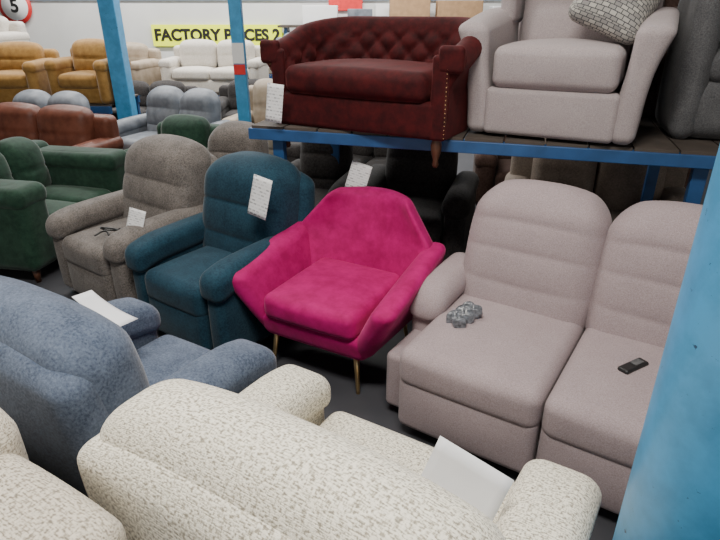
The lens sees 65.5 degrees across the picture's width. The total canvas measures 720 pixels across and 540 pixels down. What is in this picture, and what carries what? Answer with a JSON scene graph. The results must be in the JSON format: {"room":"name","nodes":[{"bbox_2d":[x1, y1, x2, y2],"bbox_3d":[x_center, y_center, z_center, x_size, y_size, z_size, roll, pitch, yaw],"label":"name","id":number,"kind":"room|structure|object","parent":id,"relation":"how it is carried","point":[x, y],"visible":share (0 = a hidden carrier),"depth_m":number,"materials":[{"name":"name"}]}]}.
{"room":"furniture store","nodes":[
{"label":"furniture store","id":0,"kind":"room"},
{"bbox_2d":[0,0,501,67],"bbox_3d":[-1.000,-4.769,12.120,22.000,2.000,0.200,0,25,0],"label":"wall","id":1,"kind":"structure","parent":0,"point":[52,24],"depth_m":11.75,"materials":[{"name":"paint"}]},
{"bbox_2d":[0,0,31,22],"bbox_3d":[-7.150,-5.463,11.597,0.680,0.680,0.042,0,25,0],"label":"speed sign","id":2,"kind":"object","parent":1,"relation":"attached to","point":[13,10],"visible":0.98,"depth_m":11.62,"materials":[{"name":"white plastic"}]},
{"bbox_2d":[151,25,281,45],"bbox_3d":[-3.020,-4.967,11.858,2.750,0.420,0.037,0,25,0],"label":"banner","id":3,"kind":"object","parent":1,"relation":"attached to","point":[163,35],"visible":0.8,"depth_m":11.82,"materials":[{"name":"yellow plastic"}]},
{"bbox_2d":[376,4,388,15],"bbox_3d":[0.600,-5.390,11.676,0.550,0.300,0.020,0,25,0],"label":"poster","id":4,"kind":"object","parent":1,"relation":"attached to","point":[381,9],"visible":0.43,"depth_m":11.65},
{"bbox_2d":[0,133,711,539],"bbox_3d":[-1.000,-0.014,4.407,22.000,0.100,20.000,0,25,0],"label":"floor","id":5,"kind":"structure","parent":0,"point":[371,405],"depth_m":3.05,"materials":[{"name":"concrete"}]},
{"bbox_2d":[12,89,89,108],"bbox_3d":[-3.766,-1.652,6.690,1.309,0.900,0.686,6,26,14],"label":"leather recliner","id":6,"kind":"object","parent":5,"relation":"on","point":[40,98],"visible":0.09,"depth_m":6.62,"materials":[{"name":"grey leather"}]},
{"bbox_2d":[12,89,50,107],"bbox_3d":[-3.967,-1.881,6.825,0.510,0.600,0.367,6,26,14],"label":"cushion","id":7,"kind":"object","parent":6,"relation":"on","point":[39,98],"depth_m":6.66,"materials":[{"name":"fabric"}]},
{"bbox_2d":[47,91,89,108],"bbox_3d":[-3.484,-1.826,6.708,0.510,0.600,0.367,6,26,14],"label":"cushion","id":8,"kind":"object","parent":6,"relation":"on","point":[62,97],"depth_m":6.55,"materials":[{"name":"fabric"}]},
{"bbox_2d":[0,102,123,148],"bbox_3d":[-3.348,-1.207,5.759,1.630,0.920,0.815,6,26,14],"label":"leather sofa","id":9,"kind":"object","parent":5,"relation":"on","point":[58,124],"visible":0.39,"depth_m":5.67,"materials":[{"name":"brown leather"}]},
{"bbox_2d":[0,102,40,139],"bbox_3d":[-3.606,-1.479,5.894,0.612,0.540,0.315,6,26,14],"label":"cushion","id":10,"kind":"object","parent":9,"relation":"on","point":[17,119],"depth_m":5.74,"materials":[{"name":"brown leather"}]},
{"bbox_2d":[37,104,95,145],"bbox_3d":[-3.007,-1.411,5.748,0.612,0.540,0.315,6,26,14],"label":"cushion","id":11,"kind":"object","parent":9,"relation":"on","point":[58,124],"depth_m":5.61,"materials":[{"name":"brown leather"}]},
{"bbox_2d":[0,137,126,282],"bbox_3d":[-2.587,-0.574,4.472,0.945,0.860,1.330,5,25,11],"label":"velvet sofa","id":12,"kind":"object","parent":5,"relation":"on","point":[38,179],"visible":0.84,"depth_m":4.42,"materials":[{"name":"green fabric"}]},
{"bbox_2d":[0,153,13,179],"bbox_3d":[-2.845,-0.689,4.269,0.312,0.480,0.362,5,25,11],"label":"cushion","id":13,"kind":"object","parent":12,"relation":"on","point":[6,166],"depth_m":4.30,"materials":[{"name":"green fabric"}]},
{"bbox_2d":[0,137,51,186],"bbox_3d":[-2.768,-0.842,4.598,0.312,0.480,0.362,5,25,11],"label":"cushion","id":14,"kind":"object","parent":12,"relation":"on","point":[25,159],"depth_m":4.50,"materials":[{"name":"green fabric"}]},
{"bbox_2d":[45,199,75,215],"bbox_3d":[-2.526,-0.416,4.322,0.730,0.230,0.362,5,25,11],"label":"seat cushion","id":15,"kind":"object","parent":12,"relation":"on","point":[53,205],"depth_m":4.26,"materials":[{"name":"green fabric"}]},
{"bbox_2d":[45,185,111,202],"bbox_3d":[-2.449,-0.569,4.650,0.730,0.230,0.362,5,25,11],"label":"seat cushion","id":16,"kind":"object","parent":12,"relation":"on","point":[70,193],"depth_m":4.55,"materials":[{"name":"green fabric"}]},
{"bbox_2d":[0,408,126,539],"bbox_3d":[-1.284,0.763,1.334,1.561,1.050,0.853,14,29,28],"label":"upholstered armchair","id":17,"kind":"object","parent":5,"relation":"on","point":[35,504],"visible":1,"depth_m":1.14,"materials":[{"name":"beige fabric"}]},
{"bbox_2d":[90,94,140,114],"bbox_3d":[-4.450,-2.017,7.776,2.500,0.684,1.060,0,25,0],"label":"display rack","id":18,"kind":"object","parent":5,"relation":"on","point":[95,108],"visible":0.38,"depth_m":7.19,"materials":[{"name":"metal"}]},
{"bbox_2d":[0,41,59,102],"bbox_3d":[-4.900,-2.623,7.424,1.630,0.740,0.845,0,25,0],"label":"velvet sofa","id":19,"kind":"object","parent":18,"relation":"on","point":[21,62],"visible":0.58,"depth_m":7.28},
{"bbox_2d":[0,70,27,88],"bbox_3d":[-4.570,-2.508,7.365,0.652,0.230,0.630,0,25,0],"label":"seat cushion","id":20,"kind":"object","parent":19,"relation":"on","point":[9,79],"depth_m":7.10,"materials":[{"name":"fabric"}]},
{"bbox_2d":[0,41,44,69],"bbox_3d":[-4.570,-2.840,7.510,0.652,0.420,0.308,0,25,0],"label":"cushion","id":21,"kind":"object","parent":19,"relation":"on","point":[13,54],"depth_m":7.39,"materials":[{"name":"fabric"}]},
{"bbox_2d":[43,38,133,103],"bbox_3d":[-3.550,-2.619,7.367,0.830,0.780,0.745,3,25,7],"label":"velvet armchair","id":22,"kind":"object","parent":18,"relation":"on","point":[86,72],"visible":0.71,"depth_m":7.16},
{"bbox_2d":[58,70,97,88],"bbox_3d":[-3.564,-2.486,7.318,0.532,0.230,0.530,3,25,7],"label":"seat cushion","id":23,"kind":"object","parent":22,"relation":"on","point":[67,79],"depth_m":7.10,"materials":[{"name":"fabric"}]},
{"bbox_2d":[71,38,106,70],"bbox_3d":[-3.533,-2.815,7.410,0.532,0.460,0.310,3,25,7],"label":"cushion","id":24,"kind":"object","parent":22,"relation":"on","point":[86,51],"depth_m":7.28,"materials":[{"name":"fabric"}]},
{"bbox_2d":[97,0,137,119],"bbox_3d":[-3.060,-3.553,6.674,0.200,4.400,0.200,0,25,0],"label":"steel column","id":25,"kind":"structure","parent":5,"relation":"on","point":[110,14],"depth_m":7.01,"materials":[{"name":"metal"}]},
{"bbox_2d":[45,134,216,301],"bbox_3d":[-1.489,-0.365,3.823,0.877,0.990,0.960,17,30,32],"label":"recliner armchair","id":26,"kind":"object","parent":5,"relation":"on","point":[164,176],"visible":0.66,"depth_m":3.68,"materials":[{"name":"grey fabric"}]},
{"bbox_2d":[62,217,127,276],"bbox_3d":[-1.578,-0.179,3.779,0.494,0.240,0.660,17,30,32],"label":"seat cushion","id":27,"kind":"object","parent":26,"relation":"on","point":[83,251],"depth_m":3.59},
{"bbox_2d":[94,227,120,235],"bbox_3d":[-1.580,-0.248,3.554,0.206,0.057,0.103,0,25,0],"label":"cable","id":28,"kind":"object","parent":26,"relation":"on","point":[104,229],"visible":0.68,"depth_m":3.54,"materials":[{"name":"black plastic"}]},
{"bbox_2d":[126,207,145,226],"bbox_3d":[-1.370,-0.291,3.417,0.140,0.166,0.056,9,26,18],"label":"price card","id":29,"kind":"object","parent":26,"relation":"on","point":[136,217],"visible":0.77,"depth_m":3.41,"materials":[{"name":"paper"}]},
{"bbox_2d":[123,134,210,218],"bbox_3d":[-1.364,-0.571,3.922,0.720,0.700,0.450,17,30,32],"label":"cushion","id":30,"kind":"object","parent":26,"relation":"on","point":[165,173],"depth_m":3.72,"materials":[{"name":"fabric"}]},
{"bbox_2d":[0,275,276,497],"bbox_3d":[-0.914,0.426,2.116,0.898,1.000,0.896,15,29,28],"label":"armchair","id":31,"kind":"object","parent":5,"relation":"on","point":[65,366],"visible":0.47,"depth_m":1.60,"materials":[{"name":"blue fabric"}]},
{"bbox_2d":[0,275,149,415],"bbox_3d":[-1.026,0.373,1.886,0.820,0.710,0.355,15,29,28],"label":"cushion","id":32,"kind":"object","parent":31,"relation":"on","point":[89,365],"depth_m":1.57,"materials":[{"name":"fabric"}]},
{"bbox_2d":[72,290,137,326],"bbox_3d":[-0.996,0.148,2.187,0.232,0.099,0.101,10,27,21],"label":"price card","id":33,"kind":"object","parent":31,"relation":"attached to","point":[90,299],"visible":0.87,"depth_m":2.19,"materials":[{"name":"white paper"}]},
{"bbox_2d":[136,335,210,385],"bbox_3d":[-0.852,0.525,2.270,0.494,0.240,0.660,15,29,28],"label":"seat cushion","id":34,"kind":"object","parent":31,"relation":"on","point":[161,357],"depth_m":2.37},
{"bbox_2d":[112,80,197,119],"bbox_3d":[-3.500,-2.456,8.567,2.030,0.810,0.795,0,25,0],"label":"sofa","id":35,"kind":"object","parent":5,"relation":"on","point":[141,88],"visible":0.1,"depth_m":8.51,"materials":[{"name":"grey fabric"}]},
{"bbox_2d":[112,106,146,119],"bbox_3d":[-3.500,-2.363,8.498,0.539,0.230,0.580,0,25,0],"label":"seat cushion","id":36,"kind":"object","parent":35,"relation":"on","point":[142,108],"depth_m":8.33,"materials":[{"name":"grey fabric"}]},
{"bbox_2d":[132,80,149,106],"bbox_3d":[-3.500,-2.689,8.618,0.539,0.430,0.309,0,25,0],"label":"cushion","id":37,"kind":"object","parent":35,"relation":"on","point":[141,88],"depth_m":8.52,"materials":[{"name":"grey fabric"}]},
{"bbox_2d":[149,80,185,92],"bbox_3d":[-2.953,-2.689,8.618,0.539,0.430,0.309,0,25,0],"label":"cushion","id":38,"kind":"object","parent":35,"relation":"on","point":[178,84],"depth_m":8.50,"materials":[{"name":"grey fabric"}]},
{"bbox_2d":[125,114,219,151],"bbox_3d":[-1.733,-1.038,5.443,0.880,0.880,0.715,9,26,18],"label":"velvet sofa","id":39,"kind":"object","parent":5,"relation":"on","point":[196,128],"visible":0.14,"depth_m":5.31,"materials":[{"name":"green fabric"}]},
{"bbox_2d":[161,114,209,147],"bbox_3d":[-1.695,-1.254,5.457,0.502,0.500,0.313,9,26,18],"label":"cushion","id":40,"kind":"object","parent":39,"relation":"on","point":[196,128],"depth_m":5.31,"materials":[{"name":"green fabric"}]},
{"bbox_2d":[117,85,229,149],"bbox_3d":[-2.180,-1.575,6.453,1.309,0.960,0.843,11,27,23],"label":"leather recliner","id":41,"kind":"object","parent":5,"relation":"on","point":[162,102],"visible":0.34,"depth_m":6.46,"materials":[{"name":"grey leather"}]},
{"bbox_2d":[121,131,156,149],"bbox_3d":[-2.446,-1.471,6.526,0.494,0.240,0.660,11,27,23],"label":"seat cushion","id":42,"kind":"object","parent":41,"relation":"on","point":[129,138],"depth_m":6.39,"materials":[{"name":"grey leather"}]},
{"bbox_2d":[146,85,183,130],"bbox_3d":[-2.308,-1.845,6.678,0.510,0.660,0.373,11,27,23],"label":"cushion","id":43,"kind":"object","parent":41,"relation":"on","point":[162,102],"depth_m":6.52,"materials":[{"name":"fabric"}]},
{"bbox_2d":[179,88,220,122],"bbox_3d":[-1.854,-1.756,6.487,0.510,0.660,0.373,11,27,23],"label":"cushion","id":44,"kind":"object","parent":41,"relation":"on","point":[203,102],"depth_m":6.32,"materials":[{"name":"fabric"}]},
{"bbox_2d":[124,151,314,349],"bbox_3d":[-0.796,-0.157,3.376,0.836,0.990,0.935,16,30,31],"label":"recliner armchair","id":45,"kind":"object","parent":5,"relation":"on","point":[186,268],"visible":0.75,"depth_m":3.23,"materials":[{"name":"blue fabric"}]},
{"bbox_2d":[145,246,231,316],"bbox_3d":[-0.872,0.036,3.342,0.494,0.240,0.660,16,30,31],"label":"seat cushion","id":46,"kind":"object","parent":45,"relation":"on","point":[172,278],"depth_m":3.16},
{"bbox_2d":[203,151,300,252],"bbox_3d":[-0.677,-0.354,3.468,0.660,0.710,0.438,16,30,31],"label":"cushion","id":47,"kind":"object","parent":45,"relation":"on","point":[228,227],"depth_m":3.29,"materials":[{"name":"fabric"}]},
{"bbox_2d":[247,174,272,219],"bbox_3d":[-0.540,-0.392,3.017,0.159,0.231,0.046,15,29,30],"label":"price card","id":48,"kind":"object","parent":45,"relation":"attached to","point":[261,186],"visible":1,"depth_m":3.02,"materials":[{"name":"paper"}]},
{"bbox_2d":[208,121,268,158],"bbox_3d":[-1.111,-0.732,4.693,0.812,0.920,0.802,7,26,15],"label":"recliner","id":49,"kind":"object","parent":5,"relation":"on","point":[229,137],"visible":0.13,"depth_m":4.64,"materials":[{"name":"grey fabric"}]},
{"bbox_2d":[219,79,258,119],"bbox_3d":[-1.200,-2.354,8.289,1.930,0.860,0.845,0,25,0],"label":"sofa","id":50,"kind":"object","parent":5,"relation":"on","point":[227,93],"visible":0.17,"depth_m":8.26,"materials":[{"name":"grey fabric"}]},
{"bbox_2d":[222,109,237,118],"bbox_3d":[-1.585,-2.238,8.230,0.762,0.230,0.630,0,25,0],"label":"seat cushion","id":51,"kind":"object","parent":50,"relation":"on","point":[225,112],"depth_m":8.06,"materials":[{"name":"grey fabric"}]},
{"bbox_2d":[228,79,258,109],"bbox_3d":[-1.585,-2.599,8.366,0.762,0.480,0.312,0,25,0],"label":"cushion","id":52,"kind":"object","parent":50,"relation":"on","point":[232,103],"depth_m":8.27,"materials":[{"name":"grey fabric"}]},
{"bbox_2d":[227,0,251,122],"bbox_3d":[-1.270,-3.023,5.537,0.130,4.400,0.107,0,25,0],"label":"post","id":53,"kind":"object","parent":5,"relation":"on","point":[235,9],"visible":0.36,"depth_m":5.87,"materials":[{"name":"metal"}]},
{"bbox_2d":[222,78,272,154],"bbox_3d":[-1.044,-1.824,6.976,1.130,1.010,0.845,6,26,14],"label":"leather sofa","id":54,"kind":"object","parent":5,"relation":"on","point":[258,91],"visible":0.12,"depth_m":6.97,"materials":[{"name":"beige leather"}]},
{"bbox_2d":[253,78,272,123],"bbox_3d":[-1.176,-2.092,7.100,0.362,0.630,0.321,6,26,14],"label":"cushion","id":55,"kind":"object","parent":54,"relation":"on","point":[260,86],"depth_m":6.98,"materials":[{"name":"fabric"}]},
{"bbox_2d":[277,25,299,34],"bbox_3d":[1.600,-4.331,11.773,6.500,1.500,0.600,0,25,0],"label":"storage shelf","id":56,"kind":"object","parent":5,"relation":"on","point":[286,27],"visible":0.18,"depth_m":11.20,"materials":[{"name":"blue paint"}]},
{"bbox_2d":[302,5,337,23],"bbox_3d":[-0.800,-5.175,11.379,0.700,0.360,0.400,0,25,0],"label":"storage box","id":57,"kind":"object","parent":56,"relation":"on","point":[310,13],"visible":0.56,"depth_m":11.18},
{"bbox_2d":[347,9,372,15],"bbox_3d":[0.000,-5.148,11.392,0.500,0.300,0.400,0,25,0],"label":"storage box","id":58,"kind":"object","parent":56,"relation":"on","point":[350,12],"visible":0.44,"depth_m":11.18,"materials":[{"name":"white"}]},
{"bbox_2d":[389,0,430,15],"bbox_3d":[1.000,-5.238,11.350,0.800,0.500,0.400,0,25,0],"label":"storage box","id":59,"kind":"object","parent":56,"relation":"on","point":[396,7],"visible":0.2,"depth_m":11.15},
{"bbox_2d":[435,0,483,17],"bbox_3d":[2.000,-5.216,11.360,0.900,0.450,0.400,0,25,0],"label":"storage box","id":60,"kind":"object","parent":56,"relation":"on","point":[444,8],"visible":0.54,"depth_m":11.15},
{"bbox_2d":[291,142,352,206],"bbox_3d":[-0.345,-0.661,4.470,0.692,0.980,0.840,7,26,15],"label":"recliner","id":61,"kind":"object","parent":5,"relation":"on","point":[316,161],"visible":0.17,"depth_m":4.46,"materials":[{"name":"fabric"}]},
{"bbox_2d":[315,188,328,206],"bbox_3d":[-0.372,-0.499,4.442,0.414,0.240,0.640,7,26,15],"label":"seat cushion","id":62,"kind":"object","parent":61,"relation":"on","point":[320,193],"depth_m":4.37,"materials":[{"name":"grey fabric"}]},
{"bbox_2d":[300,142,352,189],"bbox_3d":[-0.279,-0.887,4.599,0.430,0.680,0.390,7,26,15],"label":"cushion","id":63,"kind":"object","parent":61,"relation":"on","point":[317,162],"depth_m":4.46,"materials":[{"name":"grey fabric"}]},
{"bbox_2d":[286,142,387,165],"bbox_3d":[0.089,-1.199,5.601,1.530,1.040,0.845,9,26,18],"label":"sofa","id":64,"kind":"object","parent":5,"relation":"on","point":[369,156],"visible":0.07,"depth_m":5.59,"materials":[{"name":"grey fabric"}]},
{"bbox_2d":[353,154,372,163],"bbox_3d":[-0.213,-1.046,5.674,0.562,0.230,0.630,9,26,18],"label":"seat cushion","id":65,"kind":"object","parent":64,"relation":"on","point":[362,158],"depth_m":5.65,"materials":[{"name":"grey fabric"}]},
{"bbox_2d":[353,146,373,155],"bbox_3d":[-0.115,-1.487,5.767,0.562,0.660,0.324,9,26,18],"label":"cushion","id":66,"kind":"object","parent":64,"relation":"on","point":[357,150],"depth_m":5.69,"materials":[{"name":"grey fabric"}]},
{"bbox_2d":[365,157,385,165],"bbox_3d":[0.322,-0.963,5.497,0.562,0.230,0.630,9,26,18],"label":"seat cushion","id":67,"kind":"object","parent":64,"relation":"on","point":[370,161],"depth_m":5.47,"materials":[{"name":"grey fabric"}]},
{"bbox_2d":[374,147,387,156],"bbox_3d":[0.421,-1.404,5.591,0.562,0.660,0.324,9,26,18],"label":"cushion","id":68,"kind":"object","parent":64,"relation":"on","point":[378,152],"depth_m":5.61,"materials":[{"name":"grey fabric"}]},
{"bbox_2d":[232,186,445,393],"bbox_3d":[-0.077,0.067,3.106,0.997,0.856,0.903,13,28,26],"label":"velvet armchair","id":69,"kind":"object","parent":5,"relation":"on","point":[344,279],"visible":0.93,"depth_m":3.00,"materials":[{"name":"pink fabric"}]},
{"bbox_2d":[264,258,398,340],"bbox_3d":[-0.130,0.136,3.034,0.550,0.180,0.630,13,28,26],"label":"seat cushion","id":70,"kind":"object","parent":69,"relation":"on","point":[331,299],"depth_m":2.88,"materials":[{"name":"fabric"}]},
{"bbox_2d":[345,160,371,186],"bbox_3d":[-0.010,-0.557,3.359,0.166,0.193,0.036,9,26,18],"label":"price card","id":71,"kind":"object","parent":69,"relation":"attached to","point":[359,173],"visible":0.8,"depth_m":3.35,"materials":[{"name":"paper"}]},
{"bbox_2d":[77,364,601,539],"bbox_3d":[-0.024,0.685,1.548,1.158,1.010,0.954,15,29,28],"label":"upholstered armchair","id":72,"kind":"object","parent":5,"relation":"on","point":[180,459],"visible":0.96,"depth_m":1.13,"materials":[{"name":"beige fabric"}]},
{"bbox_2d":[320,411,514,523],"bbox_3d":[0.037,0.789,1.703,0.734,0.240,0.720,15,29,28],"label":"seat cushion","id":73,"kind":"object","parent":72,"relation":"on","point":[412,454],"depth_m":1.90,"materials":[{"name":"fabric"}]},
{"bbox_2d":[421,436,513,520],"bbox_3d":[0.230,0.635,1.464,0.278,0.350,0.144,14,29,28],"label":"price card","id":74,"kind":"object","parent":72,"relation":"on","point":[449,466],"visible":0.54,"depth_m":1.45,"materials":[{"name":"white paper"}]},
{"bbox_2d":[367,148,478,261],"bbox_3d":[0.415,-0.586,4.286,0.926,1.000,0.843,7,26,15],"label":"recliner","id":75,"kind":"object","parent":5,"relation":"on","point":[444,199],"visible":0.48,"depth_m":4.24,"materials":[{"name":"black leather"}]},
{"bbox_2d":[385,148,457,198],"bbox_3d":[0.482,-0.812,4.415,0.560,0.700,0.392,7,26,15],"label":"cushion","id":76,"kind":"object","parent":75,"relation":"on","point":[411,173],"depth_m":4.28,"materials":[{"name":"grey fabric"}]},
{"bbox_2d":[405,195,443,241],"bbox_3d":[0.388,-0.415,4.261,0.544,0.240,0.640,7,26,15],"label":"seat cushion","id":77,"kind":"object","parent":75,"relation":"on","point":[428,207],"depth_m":4.03,"materials":[{"name":"grey fabric"}]},
{"bbox_2d":[248,117,719,203],"bbox_3d":[0.816,-0.396,3.720,2.750,1.173,1.160,7,26,15],"label":"storage rack","id":78,"kind":"object","parent":5,"relation":"on","point":[652,146],"visible":0.37,"depth_m":2.97,"materials":[{"name":"metal"}]},
{"bbox_2d":[260,16,481,167],"bbox_3d":[0.116,-1.088,3.298,1.251,0.734,0.745,14,28,27],"label":"velvet sofa","id":79,"kind":"object","parent":78,"relation":"on","point":[401,76],"visible":0.94,"depth_m":3.11,"materials":[{"name":"red fabric"}]},
{"bbox_2d":[265,83,283,122],"bbox_3d":[-0.485,-0.947,3.177,0.126,0.214,0.030,14,28,27],"label":"price card","id":80,"kind":"object","parent":79,"relation":"attached to","point":[274,102],"visible":1,"depth_m":3.18,"materials":[{"name":"paper"}]},
{"bbox_2d":[285,58,432,102],"bbox_3d":[0.080,-1.100,3.224,0.890,0.210,0.600,14,28,27],"label":"seat cushion","id":81,"kind":"object","parent":79,"relation":"on","point":[322,80],"depth_m":3.01,"materials":[{"name":"red fabric"}]},
{"bbox_2d":[459,0,679,144],"bbox_3d":[1.157,-1.299,3.058,1.014,1.031,0.959,12,28,24],"label":"armchair","id":82,"kind":"object","parent":78,"relation":"on","point":[537,72],"visible":0.91,"depth_m":2.81,"materials":[{"name":"fabric"}]},
{"bbox_2d":[492,38,629,92],"bbox_3d":[1.082,-1.097,2.991,0.610,0.260,0.630,12,28,24],"label":"seat cushion","id":83,"kind":"object","parent":82,"relation":"on","point":[527,65],"depth_m":2.75,"materials":[{"name":"fabric"}]},
{"bbox_2d":[521,0,631,48],"bbox_3d":[1.256,-1.532,3.166,0.620,0.700,0.361,12,28,24],"label":"cushion","id":84,"kind":"object","parent":82,"relation":"on","point":[542,19],"depth_m":3.14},
{"bbox_2d":[568,0,661,44],"bbox_3d":[1.290,-1.341,2.828,0.418,0.366,0.323,11,27,23],"label":"cushion","id":85,"kind":"object","parent":82,"relation":"on","point":[619,21],"visible":0.88,"depth_m":2.73,"materials":[{"name":"fabric"}]},
{"bbox_2d":[642,0,678,117],"bbox_3d":[1.783,-1.481,3.602,0.580,0.930,0.595,7,26,15],"label":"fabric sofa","id":86,"kind":"object","parent":78,"relation":"on","point":[652,96],"visible":0.03,"depth_m":3.49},
{"bbox_2d":[655,0,719,138],"bbox_3d":[2.015,-1.145,2.930,0.690,0.885,0.615,7,26,15],"label":"tub chair","id":87,"kind":"object","parent":78,"relation":"on","point":[688,101],"visible":0.99,"depth_m":2.83,"materials":[{"name":"fabric"}]},
{"bbox_2d":[709,45,719,81],"bbox_3d":[2.006,-1.075,2.929,0.440,0.200,0.500,7,26,15],"label":"seat cushion","id":88,"kind":"object","parent":87,"relation":"on","point":[714,50],"depth_m":2.77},
{"bbox_2d":[386,179,702,514],"bbox_3d":[0.956,0.255,2.458,1.581,1.020,1.018,15,29,30],"label":"recliner sofa","id":89,"kind":"object","parent":5,"relation":"on","point":[568,295],"visible":0.89,"depth_m":2.42,"materials":[{"name":"beige fabric"}]},
{"bbox_2d":[446,301,482,327],"bbox_3d":[0.485,0.210,2.603,0.193,0.091,0.119,-19,31,-35],"label":"cable","id":90,"kind":"object","parent":89,"relation":"on","point":[466,313],"visible":0.99,"depth_m":2.58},
{"bbox_2d":[399,294,583,427],"bbox_3d":[0.625,0.365,2.590,0.629,0.240,0.780,15,29,30],"label":"seat cushion","id":91,"kind":"object","parent":89,"relation":"on","point":[503,369],"depth_m":2.37,"materials":[{"name":"fabric"}]},
{"bbox_2d":[462,179,611,328],"bbox_3d":[0.857,-0.063,2.785,0.670,0.720,0.404,15,29,30],"label":"cushion","id":92,"kind":"object","parent":89,"relation":"on","point":[538,248],"depth_m":2.63,"materials":[{"name":"fabric"}]},
{"bbox_2d":[542,328,663,468],"bbox_3d":[1.158,0.511,2.276,0.629,0.240,0.780,15,29,30],"label":"seat cushion","id":93,"kind":"object","parent":89,"relation":"on","point":[594,413],"depth_m":2.13,"materials":[{"name":"fabric"}]},
{"bbox_2d":[617,357,648,374],"bbox_3d":[1.100,0.385,2.254,0.140,0.027,0.050,-14,28,-27],"label":"handset","id":94,"kind":"object","parent":89,"relation":"on","point":[636,364],"visible":1,"depth_m":2.24,"materials":[{"name":"black plastic"}]},
{"bbox_2d":[585,200,702,347],"bbox_3d":[1.390,0.083,2.471,0.670,0.720,0.404,15,29,30],"label":"cushion","id":95,"kind":"object","parent":89,"relation":"on","point":[638,262],"depth_m":2.42,"materials":[{"name":"fabric"}]},
{"bbox_2d":[473,135,690,204],"bbox_3d":[2.075,-1.100,5.364,1.930,1.060,0.895,4,25,9],"label":"sofa","id":96,"kind":"object","parent":5,"relation":"on","point":[491,170],"visible":0.09,"depth_m":5.17,"materials":[{"name":"fabric"}]},
{"bbox_2d":[494,159,510,185],"bbox_3d":[1.552,-0.932,5.429,0.505,0.230,0.680,4,25,9],"label":"seat cushion","id":97,"kind":"object","parent":96,"relation":"on","point":[502,168],"depth_m":5.22,"materials":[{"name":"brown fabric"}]},
{"bbox_2d":[497,135,511,158],"bbox_3d":[1.607,-1.398,5.554,0.505,0.680,0.325,4,25,9],"label":"cushion","id":98,"kind":"object","parent":96,"relation":"on","point":[499,157],"depth_m":5.55,"materials":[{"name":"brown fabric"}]},
{"bbox_2d":[504,138,688,221],"bbox_3d":[1.719,-0.491,4.118,1.330,1.010,0.845,7,26,15],"label":"sofa","id":99,"kind":"object","parent":5,"relation":"on","point":[620,186],"visible":0.2,"depth_m":4.10,"materials":[{"name":"fabric"}]},
{"bbox_2d":[530,138,597,192],"bbox_3d":[1.548,-0.767,4.259,0.462,0.630,0.321,7,26,15],"label":"cushion","id":100,"kind":"object","parent":99,"relation":"on","point":[580,174],"depth_m":4.14,"materials":[{"name":"beige fabric"}]},
{"bbox_2d":[594,162,667,210],"bbox_3d":[1.998,-0.709,4.135,0.462,0.630,0.321,7,26,15],"label":"cushion","id":101,"kind":"object","parent":99,"relation":"on","point":[620,186],"depth_m":4.05,"materials":[{"name":"beige fabric"}]},
{"bbox_2d":[612,145,719,539],"bbox_3d":[0.735,-0.722,0.601,0.320,4.400,0.320,0,25,0],"label":"pillar","id":102,"kind":"structure","parent":5,"relation":"on","point":[672,492],"depth_m":1.01,"materials":[{"name":"metal"}]},
{"bbox_3d":[-3.000,-2.766,9.523,4.400,0.564,1.060,0,25,0],"label":"display rack","id":103,"kind":"object","parent":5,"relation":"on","visible":0},
{"bbox_2d":[126,42,161,85],"bbox_3d":[-3.851,-3.319,9.177,1.030,0.760,0.795,6,26,14],"label":"sofa","id":104,"kind":"object","parent":103,"relation":"on","point":[144,60],"visible":0.37,"depth_m":9.06,"materials":[{"name":"fabric"}]},
{"bbox_2d":[126,42,148,60],"bbox_3d":[-3.813,-3.524,9.236,0.692,0.440,0.309,6,26,14],"label":"cushion","id":105,"kind":"object","parent":104,"relation":"on","point":[136,51],"depth_m":9.08,"materials":[{"name":"fabric"}]},
{"bbox_2d":[158,39,268,92],"bbox_3d":[-2.367,-3.342,9.178,1.630,0.800,0.795,2,25,5],"label":"sofa","id":106,"kind":"object","parent":103,"relation":"on","point":[200,63],"visible":0.67,"depth_m":9.07,"materials":[{"name":"white fabric"}]},
{"bbox_2d":[171,66,214,80],"bbox_3d":[-2.689,-3.211,9.157,0.622,0.230,0.580,2,25,5],"label":"seat cushion","id":107,"kind":"object","parent":106,"relation":"on","point":[178,73],"depth_m":8.91,"materials":[{"name":"white fabric"}]},
{"bbox_2d":[179,39,217,67],"bbox_3d":[-2.667,-3.561,9.270,0.622,0.480,0.312,2,25,5],"label":"cushion","id":108,"kind":"object","parent":106,"relation":"on","point":[192,52],"depth_m":9.16,"materials":[{"name":"white fabric"}]},
{"bbox_2d":[210,66,248,80],"bbox_3d":[-2.062,-3.188,9.108,0.622,0.230,0.580,2,25,5],"label":"seat cushion","id":109,"kind":"object","parent":106,"relation":"on","point":[218,73],"depth_m":8.86,"materials":[{"name":"white fabric"}]},
{"bbox_2d":[217,39,254,66],"bbox_3d":[-2.040,-3.538,9.220,0.622,0.480,0.312,2,25,5],"label":"cushion","id":110,"kind":"object","parent":106,"relation":"on","point":[224,47],"depth_m":9.11,"materials":[{"name":"white fabric"}]},
{"bbox_3d":[-6.900,-2.900,9.350,3.000,0.954,1.060,0,25,0],"label":"display rack","id":111,"kind":"object","parent":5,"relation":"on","visible":0},
{"bbox_2d":[0,16,29,42],"bbox_3d":[-6.429,-3.653,8.946,2.030,0.780,0.845,4,25,9],"label":"sofa","id":112,"kind":"object","parent":111,"relation":"on","point":[9,30],"visible":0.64,"depth_m":8.88,"materials":[{"name":"fabric"}]},
{"bbox_2d":[0,16,9,31],"bbox_3d":[-5.997,-3.873,8.945,0.812,0.380,0.306,4,25,9],"label":"cushion","id":113,"kind":"object","parent":112,"relation":"on","point":[4,23],"depth_m":8.84,"materials":[{"name":"white fabric"}]},
{"bbox_3d":[-1.000,-6.808,11.169,22.000,2.500,0.200,0,25,0],"label":"wall","id":114,"kind":"structure","parent":0,"visible":0},
{"bbox_2d":[329,0,361,9],"bbox_3d":[-0.300,-5.634,11.562,0.700,0.500,0.020,0,25,0],"label":"poster","id":115,"kind":"object","parent":114,"relation":"attached to","point":[342,4],"visible":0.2,"depth_m":11.61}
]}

